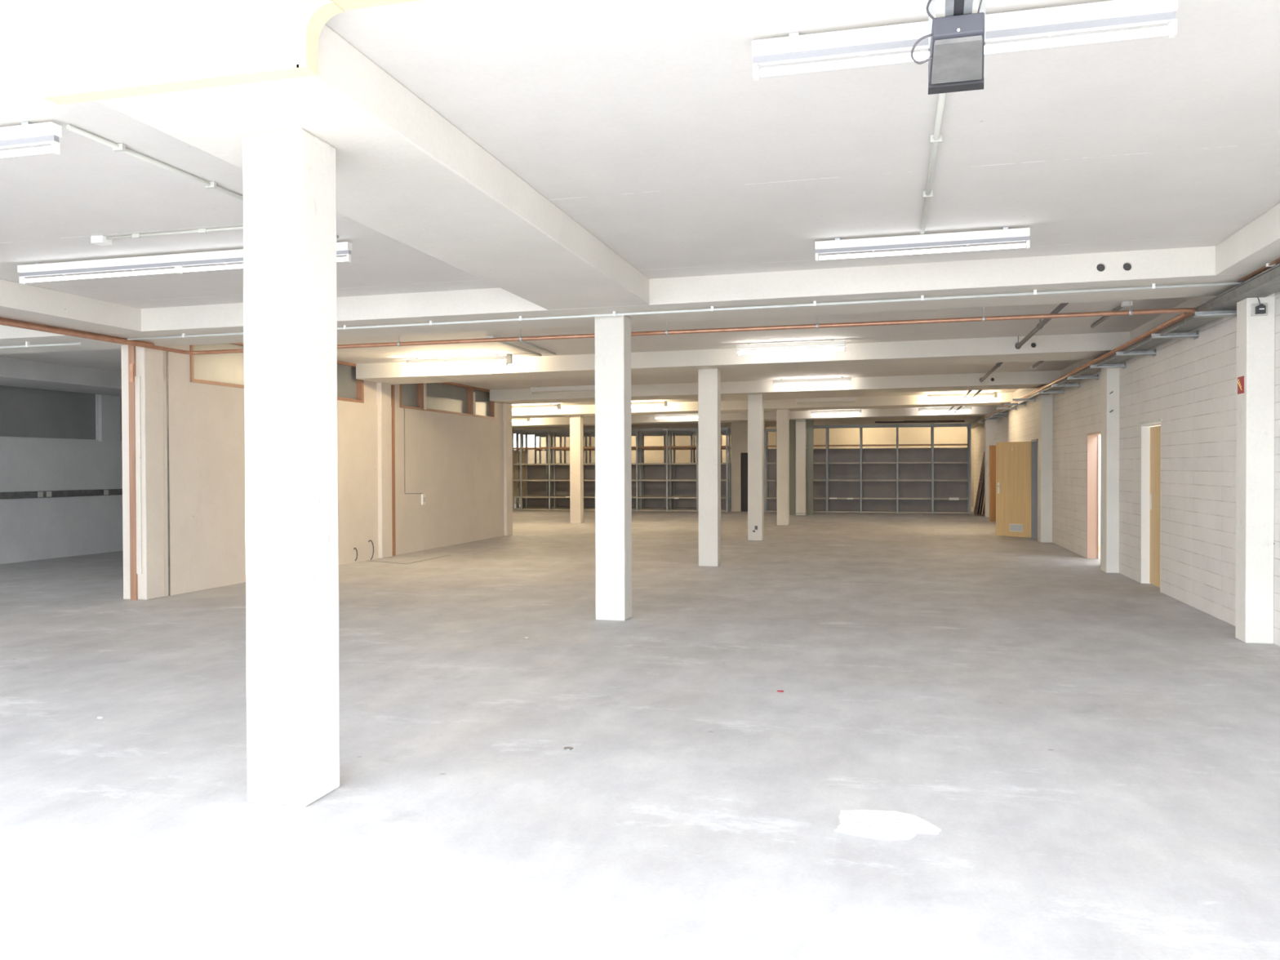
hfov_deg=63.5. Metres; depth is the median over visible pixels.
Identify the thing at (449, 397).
window
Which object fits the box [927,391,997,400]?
ceiling light
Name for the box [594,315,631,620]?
concrete column
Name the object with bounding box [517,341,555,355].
conduit
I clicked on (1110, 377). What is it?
wall pier
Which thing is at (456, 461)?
wall partition
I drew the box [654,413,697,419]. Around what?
ceiling light
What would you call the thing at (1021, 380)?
concrete beam
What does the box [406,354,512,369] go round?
ceiling light
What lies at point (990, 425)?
wall pier
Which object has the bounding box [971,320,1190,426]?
pipe
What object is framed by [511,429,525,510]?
shelving rack
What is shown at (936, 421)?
rod
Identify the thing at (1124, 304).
conduit
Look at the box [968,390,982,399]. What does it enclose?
drain pipe
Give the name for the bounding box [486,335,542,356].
conduit
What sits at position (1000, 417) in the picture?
bracket
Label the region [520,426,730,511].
shelving rack
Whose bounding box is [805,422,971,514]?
shelving rack
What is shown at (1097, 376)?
bracket
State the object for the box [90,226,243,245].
conduit
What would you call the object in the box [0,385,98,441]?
window
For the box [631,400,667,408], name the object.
ceiling light
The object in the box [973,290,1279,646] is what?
wall
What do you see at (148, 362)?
concrete column
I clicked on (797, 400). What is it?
tray
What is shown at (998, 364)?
drain pipe
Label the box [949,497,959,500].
paper label
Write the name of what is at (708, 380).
concrete column
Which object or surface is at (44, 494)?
cable trunking
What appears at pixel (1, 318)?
copper pipe
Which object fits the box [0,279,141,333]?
concrete beam
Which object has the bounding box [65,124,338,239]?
conduit
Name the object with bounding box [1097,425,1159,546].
wall
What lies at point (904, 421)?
rod
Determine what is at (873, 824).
stain
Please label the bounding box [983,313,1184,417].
pipe
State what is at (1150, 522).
door
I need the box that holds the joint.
[372,555,448,564]
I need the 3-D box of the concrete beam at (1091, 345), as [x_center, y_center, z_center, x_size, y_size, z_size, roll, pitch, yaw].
[1.148,-1.809,15.741,11.430,0.371,1.150,0,1,13]
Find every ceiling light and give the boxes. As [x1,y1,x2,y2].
[0,121,62,158]
[17,241,351,284]
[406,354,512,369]
[511,404,560,411]
[511,417,529,422]
[530,384,595,394]
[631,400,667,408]
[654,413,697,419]
[736,339,845,355]
[751,0,1177,80]
[772,376,851,387]
[795,395,857,404]
[811,408,861,415]
[814,226,1030,261]
[918,405,972,413]
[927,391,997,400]
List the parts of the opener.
trim, rail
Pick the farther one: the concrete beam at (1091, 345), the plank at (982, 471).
the plank at (982, 471)
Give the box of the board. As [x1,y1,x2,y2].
[513,450,528,495]
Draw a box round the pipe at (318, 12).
[42,0,420,104]
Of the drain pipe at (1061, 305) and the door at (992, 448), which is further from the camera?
the door at (992, 448)
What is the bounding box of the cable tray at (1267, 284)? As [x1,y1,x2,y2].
[966,266,1279,428]
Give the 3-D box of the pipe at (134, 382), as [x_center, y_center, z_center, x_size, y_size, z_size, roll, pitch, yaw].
[-5.778,-0.084,11.818,0.140,2.920,0.049,0,1,13]
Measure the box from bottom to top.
0.192 m
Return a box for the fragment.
[564,746,573,750]
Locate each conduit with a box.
[0,341,81,348]
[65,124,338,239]
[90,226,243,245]
[126,281,1243,340]
[404,408,425,504]
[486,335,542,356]
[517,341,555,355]
[920,93,946,234]
[1029,360,1044,368]
[1090,300,1133,328]
[1238,257,1279,281]
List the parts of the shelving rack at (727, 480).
post, post, rail, shelf, post, post, rail, post, rail, post, post, rail, shelf, shelf, post, post, rail, shelf, shelf, shelf, rail, post, post, post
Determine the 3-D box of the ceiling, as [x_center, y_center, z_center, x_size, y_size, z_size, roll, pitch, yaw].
[-2.132,-2.059,21.337,21.300,0.495,41.850,0,1,13]
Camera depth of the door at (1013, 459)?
22.02 m
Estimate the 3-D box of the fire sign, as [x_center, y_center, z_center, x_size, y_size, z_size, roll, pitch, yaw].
[5.143,-0.812,8.850,0.012,0.145,0.150,0,1,13]
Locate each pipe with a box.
[0,299,1196,417]
[0,317,154,345]
[42,0,420,104]
[128,345,142,599]
[960,390,972,400]
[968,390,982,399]
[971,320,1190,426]
[972,262,1279,423]
[979,362,1003,382]
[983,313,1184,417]
[1015,302,1068,349]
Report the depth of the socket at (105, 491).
18.54 m
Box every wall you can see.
[0,394,123,564]
[513,426,973,506]
[730,421,765,511]
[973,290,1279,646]
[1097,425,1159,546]
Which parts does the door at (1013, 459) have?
handle plate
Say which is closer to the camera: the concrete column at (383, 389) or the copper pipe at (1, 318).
the copper pipe at (1, 318)
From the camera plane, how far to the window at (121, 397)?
19.13 m
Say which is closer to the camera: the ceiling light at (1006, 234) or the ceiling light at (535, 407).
the ceiling light at (1006, 234)
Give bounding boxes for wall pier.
[984,414,996,516]
[1037,393,1052,542]
[1100,362,1119,573]
[1235,293,1275,644]
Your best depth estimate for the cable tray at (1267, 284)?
9.51 m
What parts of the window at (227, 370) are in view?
pane, pane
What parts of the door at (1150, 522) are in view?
lintel plate, handle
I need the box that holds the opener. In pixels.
[911,0,985,94]
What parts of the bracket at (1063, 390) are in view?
arm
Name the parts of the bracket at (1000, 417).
arm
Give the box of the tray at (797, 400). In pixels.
[795,399,856,402]
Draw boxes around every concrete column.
[120,344,164,599]
[242,128,339,806]
[376,382,391,558]
[502,403,512,535]
[569,414,583,523]
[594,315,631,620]
[697,368,720,566]
[747,394,764,540]
[776,408,789,524]
[795,419,806,515]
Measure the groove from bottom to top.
2.900 m
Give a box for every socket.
[37,491,43,497]
[46,491,51,497]
[103,489,108,494]
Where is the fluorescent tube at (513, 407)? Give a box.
[511,406,557,408]
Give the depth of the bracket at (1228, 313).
9.36 m
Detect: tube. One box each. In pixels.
[0,134,58,148]
[19,249,351,276]
[737,344,845,351]
[753,11,1175,66]
[815,235,1029,253]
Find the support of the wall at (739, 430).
on the floor
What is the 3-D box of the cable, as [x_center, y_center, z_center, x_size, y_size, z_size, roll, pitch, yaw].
[-4.423,1.149,17.000,0.022,0.339,0.177,0,1,13]
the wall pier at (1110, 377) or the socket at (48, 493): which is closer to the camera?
the wall pier at (1110, 377)
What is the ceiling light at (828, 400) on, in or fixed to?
hanging from the ceiling
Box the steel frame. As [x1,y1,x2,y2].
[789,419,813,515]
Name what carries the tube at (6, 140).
on the ceiling light at (26, 134)
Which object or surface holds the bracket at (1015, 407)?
attached to the wall at (1190, 384)
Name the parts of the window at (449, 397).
pane, pane, pane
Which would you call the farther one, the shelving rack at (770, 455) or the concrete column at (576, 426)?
the shelving rack at (770, 455)
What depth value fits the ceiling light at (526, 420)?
33.05 m
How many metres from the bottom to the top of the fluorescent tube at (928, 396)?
0.028 m
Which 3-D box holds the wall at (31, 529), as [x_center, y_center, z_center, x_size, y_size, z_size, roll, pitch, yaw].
[-10.918,-0.186,13.646,0.200,3.110,22.350,0,1,13]
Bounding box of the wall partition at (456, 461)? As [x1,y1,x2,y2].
[161,345,504,596]
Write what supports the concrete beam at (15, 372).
attached to the ceiling
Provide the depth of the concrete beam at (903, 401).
26.34 m
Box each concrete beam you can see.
[0,0,291,88]
[0,245,1257,354]
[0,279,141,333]
[0,356,121,396]
[95,24,648,310]
[355,331,1130,384]
[489,370,1061,404]
[511,391,1013,417]
[511,405,998,427]
[511,416,981,434]
[1215,203,1279,275]
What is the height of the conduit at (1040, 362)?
0.053 m
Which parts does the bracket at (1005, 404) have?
arm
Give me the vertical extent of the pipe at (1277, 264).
0.024 m
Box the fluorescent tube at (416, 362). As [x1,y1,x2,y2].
[407,359,506,365]
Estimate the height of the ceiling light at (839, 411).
0.164 m
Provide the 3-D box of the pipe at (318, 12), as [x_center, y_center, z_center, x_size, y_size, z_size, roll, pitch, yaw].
[0.486,-1.681,3.464,5.870,0.320,0.085,0,1,13]
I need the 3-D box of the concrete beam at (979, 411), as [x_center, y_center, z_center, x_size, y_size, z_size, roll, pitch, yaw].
[0.648,-1.964,33.445,20.660,0.478,1.150,0,1,13]
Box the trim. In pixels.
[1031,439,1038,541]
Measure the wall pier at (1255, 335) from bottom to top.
3.064 m
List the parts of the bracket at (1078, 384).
arm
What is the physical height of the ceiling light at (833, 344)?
0.164 m
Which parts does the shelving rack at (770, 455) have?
post, post, rail, panel, post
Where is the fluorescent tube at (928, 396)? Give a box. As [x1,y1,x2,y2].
[927,395,994,398]
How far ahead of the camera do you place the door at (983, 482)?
31.67 m
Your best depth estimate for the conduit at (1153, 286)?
9.58 m
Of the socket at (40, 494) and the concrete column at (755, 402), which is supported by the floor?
the concrete column at (755, 402)
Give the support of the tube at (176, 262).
on the ceiling light at (176, 260)
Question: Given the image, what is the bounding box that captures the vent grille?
[1009,524,1022,532]
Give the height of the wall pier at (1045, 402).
3.064 m
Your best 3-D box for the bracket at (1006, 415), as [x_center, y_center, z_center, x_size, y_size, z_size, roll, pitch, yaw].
[9.805,-1.742,28.274,0.440,0.080,0.180,0,1,13]
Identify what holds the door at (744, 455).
attached to the wall at (739, 430)
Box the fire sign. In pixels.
[1237,376,1244,394]
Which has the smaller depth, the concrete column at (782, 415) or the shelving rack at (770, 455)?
the concrete column at (782, 415)
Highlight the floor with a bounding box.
[0,503,1279,959]
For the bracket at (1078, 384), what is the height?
0.080 m
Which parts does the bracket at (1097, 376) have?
arm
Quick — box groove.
[166,351,170,595]
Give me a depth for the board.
37.23 m
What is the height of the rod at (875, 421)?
0.071 m
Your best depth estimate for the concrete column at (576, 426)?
28.07 m
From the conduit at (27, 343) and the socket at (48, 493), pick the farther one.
the socket at (48, 493)
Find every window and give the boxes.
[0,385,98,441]
[120,396,121,441]
[189,342,364,403]
[399,382,495,418]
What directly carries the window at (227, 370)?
in the wall partition at (456, 461)
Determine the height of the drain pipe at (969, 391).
0.048 m
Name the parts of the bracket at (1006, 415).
arm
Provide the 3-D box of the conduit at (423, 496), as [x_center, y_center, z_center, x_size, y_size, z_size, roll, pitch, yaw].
[-4.036,-0.404,18.541,0.042,1.720,0.775,0,1,13]
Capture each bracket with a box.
[984,417,1000,420]
[990,414,1007,417]
[995,412,1008,414]
[996,406,1017,409]
[1004,402,1025,406]
[1012,397,1035,401]
[1038,389,1064,394]
[1051,382,1079,387]
[1066,373,1099,380]
[1089,362,1126,368]
[1115,348,1156,356]
[1150,329,1199,339]
[1193,310,1236,317]
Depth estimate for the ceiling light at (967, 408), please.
30.57 m
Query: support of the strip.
attached to the wall partition at (456, 461)
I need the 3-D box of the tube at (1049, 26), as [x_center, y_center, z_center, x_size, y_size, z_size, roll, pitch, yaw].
[1.238,-1.729,4.063,1.582,0.028,0.032,-1,1,13]
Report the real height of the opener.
0.384 m
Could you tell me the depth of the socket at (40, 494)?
17.10 m
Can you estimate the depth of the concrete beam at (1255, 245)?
7.73 m
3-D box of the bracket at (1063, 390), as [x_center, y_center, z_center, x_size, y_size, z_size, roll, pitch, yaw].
[7.613,-1.628,19.134,0.440,0.080,0.180,0,1,13]
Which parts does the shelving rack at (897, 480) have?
rail, panel, post, post, rail, shelf, shelf, shelf, panel, post, post, rail, shelf, shelf, rail, panel, post, panel, rail, shelf, shelf, post, post, rail, shelf, panel, shelf, rail, post, post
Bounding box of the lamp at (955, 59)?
[931,35,982,84]
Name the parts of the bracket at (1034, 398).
arm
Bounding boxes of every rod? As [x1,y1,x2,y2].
[875,421,903,422]
[903,420,935,422]
[935,420,964,422]
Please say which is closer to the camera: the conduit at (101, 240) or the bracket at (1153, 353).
the conduit at (101, 240)
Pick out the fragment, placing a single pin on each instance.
(565, 748)
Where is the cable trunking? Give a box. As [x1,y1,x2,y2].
[0,488,122,499]
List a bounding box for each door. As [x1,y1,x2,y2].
[741,453,747,511]
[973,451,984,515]
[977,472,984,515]
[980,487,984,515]
[989,445,995,521]
[995,441,1031,537]
[1086,431,1100,559]
[1138,418,1162,591]
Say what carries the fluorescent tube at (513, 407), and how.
on the ceiling light at (535, 407)
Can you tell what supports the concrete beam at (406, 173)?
attached to the ceiling
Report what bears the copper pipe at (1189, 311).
attached to the ceiling
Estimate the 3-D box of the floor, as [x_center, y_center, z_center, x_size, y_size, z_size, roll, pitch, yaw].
[-2.123,1.353,21.378,21.300,0.200,41.850,0,1,13]
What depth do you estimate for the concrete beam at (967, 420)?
37.21 m
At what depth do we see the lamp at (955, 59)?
3.58 m
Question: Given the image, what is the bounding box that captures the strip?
[391,385,395,555]
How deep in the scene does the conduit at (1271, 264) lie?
8.15 m
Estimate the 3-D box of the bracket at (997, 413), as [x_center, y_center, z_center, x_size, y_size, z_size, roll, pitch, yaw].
[9.432,-1.723,26.718,0.440,0.080,0.180,0,1,13]
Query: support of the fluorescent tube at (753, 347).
on the ceiling light at (833, 344)
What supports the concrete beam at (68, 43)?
attached to the ceiling
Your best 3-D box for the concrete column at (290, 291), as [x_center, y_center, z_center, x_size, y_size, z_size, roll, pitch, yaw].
[-1.593,-0.052,4.735,0.303,2.999,0.303,0,1,13]
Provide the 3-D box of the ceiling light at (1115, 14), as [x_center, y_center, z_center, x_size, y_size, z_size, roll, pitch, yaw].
[1.238,-1.739,4.063,1.590,0.164,0.070,-1,1,13]
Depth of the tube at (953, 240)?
7.80 m
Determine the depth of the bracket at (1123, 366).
14.20 m
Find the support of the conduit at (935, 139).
attached to the ceiling
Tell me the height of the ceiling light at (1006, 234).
0.164 m
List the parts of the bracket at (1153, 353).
arm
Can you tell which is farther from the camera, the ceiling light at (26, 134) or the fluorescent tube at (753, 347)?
the fluorescent tube at (753, 347)
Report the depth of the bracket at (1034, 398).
21.30 m
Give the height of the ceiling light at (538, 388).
0.164 m
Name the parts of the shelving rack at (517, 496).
post, post, post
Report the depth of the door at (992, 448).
28.09 m
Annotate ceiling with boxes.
[0,0,1279,417]
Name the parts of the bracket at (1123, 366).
arm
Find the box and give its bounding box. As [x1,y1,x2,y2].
[1251,297,1267,315]
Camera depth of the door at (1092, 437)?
16.81 m
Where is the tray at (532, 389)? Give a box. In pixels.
[530,387,595,391]
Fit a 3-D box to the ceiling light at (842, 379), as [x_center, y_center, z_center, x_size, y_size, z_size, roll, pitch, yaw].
[3.355,-1.916,20.203,1.520,0.164,0.070,-1,1,13]
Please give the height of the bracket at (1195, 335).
0.080 m
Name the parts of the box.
plate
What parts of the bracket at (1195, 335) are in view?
arm, wall plate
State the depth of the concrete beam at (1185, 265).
9.48 m
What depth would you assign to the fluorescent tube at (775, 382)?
20.19 m
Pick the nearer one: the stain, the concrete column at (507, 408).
the stain
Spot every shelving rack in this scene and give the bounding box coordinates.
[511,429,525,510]
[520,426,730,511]
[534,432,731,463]
[764,428,777,512]
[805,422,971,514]
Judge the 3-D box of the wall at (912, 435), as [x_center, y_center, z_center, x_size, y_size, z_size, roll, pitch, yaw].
[2.686,-0.653,41.617,20.810,3.306,0.200,0,1,13]
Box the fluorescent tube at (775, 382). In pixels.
[773,380,851,384]
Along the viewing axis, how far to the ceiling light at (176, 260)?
8.19 m
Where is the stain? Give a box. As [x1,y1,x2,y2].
[834,809,941,839]

